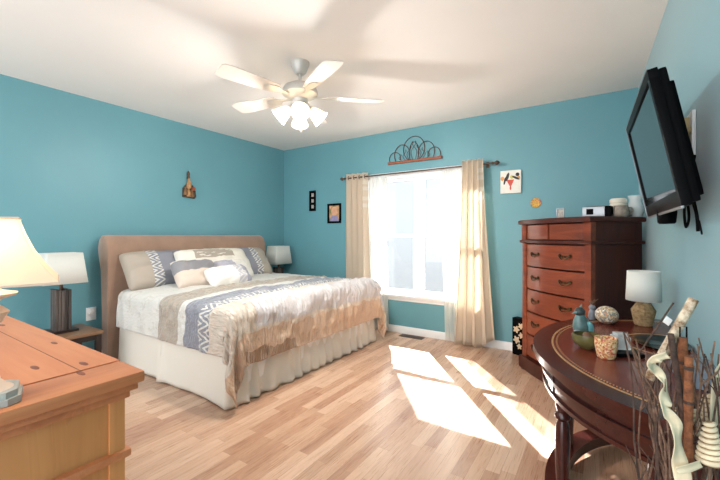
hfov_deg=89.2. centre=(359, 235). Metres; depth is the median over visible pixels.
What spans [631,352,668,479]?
twig
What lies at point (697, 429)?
twig
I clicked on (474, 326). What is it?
drape
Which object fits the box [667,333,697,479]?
stick
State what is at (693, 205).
cable
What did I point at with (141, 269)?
pillow sham
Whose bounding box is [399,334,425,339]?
floor vent
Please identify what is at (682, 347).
cane
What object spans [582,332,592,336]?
nut
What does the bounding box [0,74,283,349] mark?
wall
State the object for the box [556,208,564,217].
stand
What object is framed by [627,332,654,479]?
twig
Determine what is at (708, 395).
cone
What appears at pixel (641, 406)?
twig
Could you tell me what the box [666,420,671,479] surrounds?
twig
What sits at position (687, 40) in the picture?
wall
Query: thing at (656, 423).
twig
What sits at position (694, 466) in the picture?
ribbon
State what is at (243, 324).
comforter
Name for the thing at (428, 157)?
wall decor
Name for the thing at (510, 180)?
wall picture
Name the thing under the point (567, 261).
dresser
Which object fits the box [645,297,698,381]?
stick
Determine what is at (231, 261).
throw pillow
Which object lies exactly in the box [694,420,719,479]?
cone
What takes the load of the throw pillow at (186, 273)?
on the comforter
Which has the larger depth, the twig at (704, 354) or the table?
the table
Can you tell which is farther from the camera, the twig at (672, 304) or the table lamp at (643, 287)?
the table lamp at (643, 287)
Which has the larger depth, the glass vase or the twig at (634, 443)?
the glass vase
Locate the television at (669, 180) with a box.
[626,67,703,217]
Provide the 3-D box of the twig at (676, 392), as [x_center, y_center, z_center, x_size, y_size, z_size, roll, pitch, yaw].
[0.585,0.672,0.678,0.033,0.780,0.043,0,0,33]
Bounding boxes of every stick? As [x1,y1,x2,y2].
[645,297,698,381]
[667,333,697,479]
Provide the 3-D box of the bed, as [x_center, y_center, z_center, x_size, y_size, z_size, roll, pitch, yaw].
[-1.120,0.572,3.719,1.894,1.164,1.976,0,0,33]
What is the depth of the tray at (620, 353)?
1.39 m
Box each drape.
[346,172,369,278]
[454,159,494,347]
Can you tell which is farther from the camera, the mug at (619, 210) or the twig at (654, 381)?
the mug at (619, 210)
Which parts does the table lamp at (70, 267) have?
lamp shade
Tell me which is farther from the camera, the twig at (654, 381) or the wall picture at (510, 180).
the wall picture at (510, 180)
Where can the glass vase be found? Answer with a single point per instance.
(635, 201)
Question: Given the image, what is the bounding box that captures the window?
[368,165,461,304]
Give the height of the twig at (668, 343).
0.876 m
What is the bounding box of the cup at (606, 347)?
[594,335,617,359]
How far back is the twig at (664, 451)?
0.64 m
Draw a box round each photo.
[329,205,338,220]
[558,210,562,217]
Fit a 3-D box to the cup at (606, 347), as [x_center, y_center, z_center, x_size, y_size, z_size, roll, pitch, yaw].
[0.931,0.422,1.381,0.076,0.076,0.076,0,0,33]
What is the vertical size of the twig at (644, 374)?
0.868 m
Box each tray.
[616,349,644,357]
[633,334,691,350]
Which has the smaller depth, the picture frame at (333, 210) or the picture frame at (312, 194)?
the picture frame at (333, 210)
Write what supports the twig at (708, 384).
in the floor vase
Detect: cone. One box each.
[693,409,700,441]
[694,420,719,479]
[699,393,709,424]
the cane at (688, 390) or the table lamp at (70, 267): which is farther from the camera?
the table lamp at (70, 267)
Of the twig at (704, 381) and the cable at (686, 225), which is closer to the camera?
the twig at (704, 381)
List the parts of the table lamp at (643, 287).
lamp shade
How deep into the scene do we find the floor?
2.24 m
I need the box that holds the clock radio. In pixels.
[582,206,612,215]
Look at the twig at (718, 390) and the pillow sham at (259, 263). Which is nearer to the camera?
the twig at (718, 390)
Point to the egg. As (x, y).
(604, 314)
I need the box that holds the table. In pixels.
[533,317,719,479]
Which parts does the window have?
sash, sash, sill, sash, sash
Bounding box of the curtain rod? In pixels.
[340,160,499,180]
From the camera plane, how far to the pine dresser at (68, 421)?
0.79 m
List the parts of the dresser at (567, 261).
corner post, drawer, handle, drawer, drawer, drawer, drawer, drawer, handle, handle, handle, drawer, waist moulding, corner post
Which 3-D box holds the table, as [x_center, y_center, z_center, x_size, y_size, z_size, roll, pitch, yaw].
[1.098,0.811,1.518,0.674,0.702,1.460,0,0,32]
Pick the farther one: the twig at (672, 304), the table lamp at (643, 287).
the table lamp at (643, 287)
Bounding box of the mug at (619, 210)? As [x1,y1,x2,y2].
[613,205,632,216]
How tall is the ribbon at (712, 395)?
0.336 m
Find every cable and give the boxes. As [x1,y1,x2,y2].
[683,206,689,227]
[692,202,702,234]
[694,155,699,231]
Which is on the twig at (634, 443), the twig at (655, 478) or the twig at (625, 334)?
the twig at (625, 334)
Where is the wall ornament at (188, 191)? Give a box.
[182,171,195,198]
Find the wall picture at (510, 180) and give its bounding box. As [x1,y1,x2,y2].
[500,169,520,193]
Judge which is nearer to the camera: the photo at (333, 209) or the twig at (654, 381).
the twig at (654, 381)
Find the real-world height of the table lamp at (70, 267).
0.652 m
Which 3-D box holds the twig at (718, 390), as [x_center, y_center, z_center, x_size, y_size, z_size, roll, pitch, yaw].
[0.629,0.638,0.663,0.024,0.849,0.077,0,0,15]
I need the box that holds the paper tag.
[663,316,671,325]
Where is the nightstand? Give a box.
[45,323,103,352]
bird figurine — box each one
[571,304,593,335]
[586,298,597,319]
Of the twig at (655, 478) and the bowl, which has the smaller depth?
the twig at (655, 478)
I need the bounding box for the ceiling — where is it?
[0,0,667,149]
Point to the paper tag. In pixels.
(667, 320)
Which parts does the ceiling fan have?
blade, blade, lamp shade, lamp shade, bulb, lamp shade, lamp shade, blade, blade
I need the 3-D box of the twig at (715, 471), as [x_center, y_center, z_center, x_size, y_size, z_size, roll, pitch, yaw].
[0.685,0.633,0.700,0.059,0.857,0.072,0,0,22]
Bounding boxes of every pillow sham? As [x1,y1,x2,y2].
[119,250,179,290]
[240,247,271,273]
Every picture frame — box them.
[309,190,315,210]
[327,203,340,222]
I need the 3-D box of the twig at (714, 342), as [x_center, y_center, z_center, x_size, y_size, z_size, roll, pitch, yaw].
[0.614,0.621,0.672,0.033,0.883,0.100,0,0,-7]
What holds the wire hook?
attached to the twig at (674, 397)
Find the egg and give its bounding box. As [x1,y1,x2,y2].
[595,306,618,323]
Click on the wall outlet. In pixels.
(90, 312)
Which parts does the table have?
leg, leg, apron foot moulding, under moulding, leg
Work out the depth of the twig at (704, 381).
0.65 m
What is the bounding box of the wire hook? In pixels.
[679,327,687,337]
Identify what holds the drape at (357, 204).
hanging from the curtain rod
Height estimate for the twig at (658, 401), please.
0.835 m
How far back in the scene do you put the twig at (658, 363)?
0.68 m
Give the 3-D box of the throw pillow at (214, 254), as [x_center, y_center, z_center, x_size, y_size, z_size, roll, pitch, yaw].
[-1.532,0.323,3.902,0.348,0.387,0.839,0,0,34]
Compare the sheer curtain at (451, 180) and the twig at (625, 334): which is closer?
the twig at (625, 334)
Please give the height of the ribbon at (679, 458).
0.370 m
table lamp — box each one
[0,217,59,407]
[38,252,87,334]
[266,246,291,272]
[625,270,661,326]
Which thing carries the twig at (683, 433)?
on the twig at (704, 381)
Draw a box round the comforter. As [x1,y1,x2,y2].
[116,272,385,407]
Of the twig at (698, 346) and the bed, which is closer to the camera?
the twig at (698, 346)
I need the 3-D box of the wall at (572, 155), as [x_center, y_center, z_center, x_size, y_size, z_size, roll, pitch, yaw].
[0.662,-0.058,4.351,4.230,2.440,0.120,0,0,33]
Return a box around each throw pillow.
[170,259,214,287]
[173,248,253,275]
[203,264,251,285]
[213,259,252,276]
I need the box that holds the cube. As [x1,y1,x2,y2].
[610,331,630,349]
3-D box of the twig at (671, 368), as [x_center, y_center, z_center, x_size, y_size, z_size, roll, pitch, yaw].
[0.586,0.624,0.701,0.045,0.876,0.056,0,0,33]
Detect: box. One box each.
[512,316,521,354]
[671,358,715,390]
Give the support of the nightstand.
on the floor
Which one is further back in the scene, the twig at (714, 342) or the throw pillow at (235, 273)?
the throw pillow at (235, 273)
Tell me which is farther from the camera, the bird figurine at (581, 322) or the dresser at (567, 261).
the dresser at (567, 261)
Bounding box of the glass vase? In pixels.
[628,195,644,216]
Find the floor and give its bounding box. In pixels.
[125,329,647,479]
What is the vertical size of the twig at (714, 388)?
0.849 m
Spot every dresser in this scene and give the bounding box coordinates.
[0,316,144,479]
[518,216,645,381]
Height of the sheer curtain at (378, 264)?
1.870 m
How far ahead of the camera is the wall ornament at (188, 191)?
4.15 m
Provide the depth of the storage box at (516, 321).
3.56 m
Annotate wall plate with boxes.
[531,198,540,207]
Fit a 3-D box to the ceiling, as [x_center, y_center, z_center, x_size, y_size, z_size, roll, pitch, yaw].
[-0.684,-1.318,2.100,4.650,0.080,5.360,0,0,33]
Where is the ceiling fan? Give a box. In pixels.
[215,58,383,132]
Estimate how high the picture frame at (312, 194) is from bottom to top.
0.285 m
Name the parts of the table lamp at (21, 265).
lamp shade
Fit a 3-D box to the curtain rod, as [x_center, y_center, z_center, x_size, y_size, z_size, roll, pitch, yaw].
[0.593,-0.743,4.255,2.004,0.060,0.110,0,0,33]
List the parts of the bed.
headboard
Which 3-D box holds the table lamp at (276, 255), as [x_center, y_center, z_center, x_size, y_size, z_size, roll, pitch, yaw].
[-1.147,0.465,5.138,0.234,0.652,0.314,0,0,33]
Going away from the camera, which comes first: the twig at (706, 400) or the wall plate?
the twig at (706, 400)
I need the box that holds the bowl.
[572,331,599,349]
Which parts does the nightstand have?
frame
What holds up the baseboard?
attached to the wall at (572, 155)
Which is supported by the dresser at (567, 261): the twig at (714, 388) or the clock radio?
the clock radio
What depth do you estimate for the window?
4.28 m
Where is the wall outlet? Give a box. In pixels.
[86,307,95,320]
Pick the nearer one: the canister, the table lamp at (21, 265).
the table lamp at (21, 265)
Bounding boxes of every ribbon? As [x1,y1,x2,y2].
[647,350,691,479]
[676,460,702,474]
[706,363,719,479]
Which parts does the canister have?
lid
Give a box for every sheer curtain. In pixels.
[369,176,388,329]
[441,169,461,340]
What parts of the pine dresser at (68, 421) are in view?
cove moulding, cornice, waist moulding, corner post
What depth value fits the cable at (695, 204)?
1.40 m
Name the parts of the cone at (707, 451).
stem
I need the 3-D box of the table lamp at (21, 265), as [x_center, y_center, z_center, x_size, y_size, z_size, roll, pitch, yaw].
[-0.695,0.138,0.681,0.207,0.347,0.207,0,0,-40]
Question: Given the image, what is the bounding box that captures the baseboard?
[375,324,511,350]
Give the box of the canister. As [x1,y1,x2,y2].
[609,198,626,215]
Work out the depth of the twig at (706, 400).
0.67 m
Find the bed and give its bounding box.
[98,235,375,409]
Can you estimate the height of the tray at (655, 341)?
0.008 m
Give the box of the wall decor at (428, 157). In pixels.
[388,136,441,164]
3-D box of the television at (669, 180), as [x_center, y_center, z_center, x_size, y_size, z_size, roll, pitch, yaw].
[1.269,-0.332,1.554,0.169,0.483,0.822,0,0,32]
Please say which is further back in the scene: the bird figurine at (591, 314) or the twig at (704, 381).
the bird figurine at (591, 314)
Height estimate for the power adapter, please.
0.182 m
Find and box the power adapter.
[656,210,677,223]
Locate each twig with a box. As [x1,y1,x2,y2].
[623,331,648,479]
[625,334,664,479]
[626,352,656,479]
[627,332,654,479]
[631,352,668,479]
[635,339,673,479]
[636,363,659,479]
[636,363,673,479]
[638,380,650,479]
[639,302,673,352]
[646,381,671,449]
[649,337,678,478]
[652,343,668,479]
[654,363,670,470]
[655,407,667,479]
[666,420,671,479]
[667,386,675,457]
[668,341,719,479]
[671,365,703,458]
[676,392,679,417]
[682,433,699,479]
[683,344,719,479]
[690,338,716,479]
[691,348,717,479]
[694,346,705,479]
[696,403,719,470]
[700,354,704,430]
[700,384,710,479]
[703,355,719,479]
[710,353,719,421]
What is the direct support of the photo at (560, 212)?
attached to the stand
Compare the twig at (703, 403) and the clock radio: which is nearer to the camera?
the twig at (703, 403)
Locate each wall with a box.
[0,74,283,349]
[284,87,638,341]
[639,0,719,366]
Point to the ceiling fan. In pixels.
(300, 92)
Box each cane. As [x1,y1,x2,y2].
[676,337,687,440]
[683,356,693,479]
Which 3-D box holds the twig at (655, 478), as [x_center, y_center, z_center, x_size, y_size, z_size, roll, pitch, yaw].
[0.568,0.642,0.704,0.092,0.840,0.070,0,0,33]
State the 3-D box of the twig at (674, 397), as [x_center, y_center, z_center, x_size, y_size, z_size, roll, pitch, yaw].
[0.607,0.653,0.678,0.062,0.819,0.040,0,0,16]

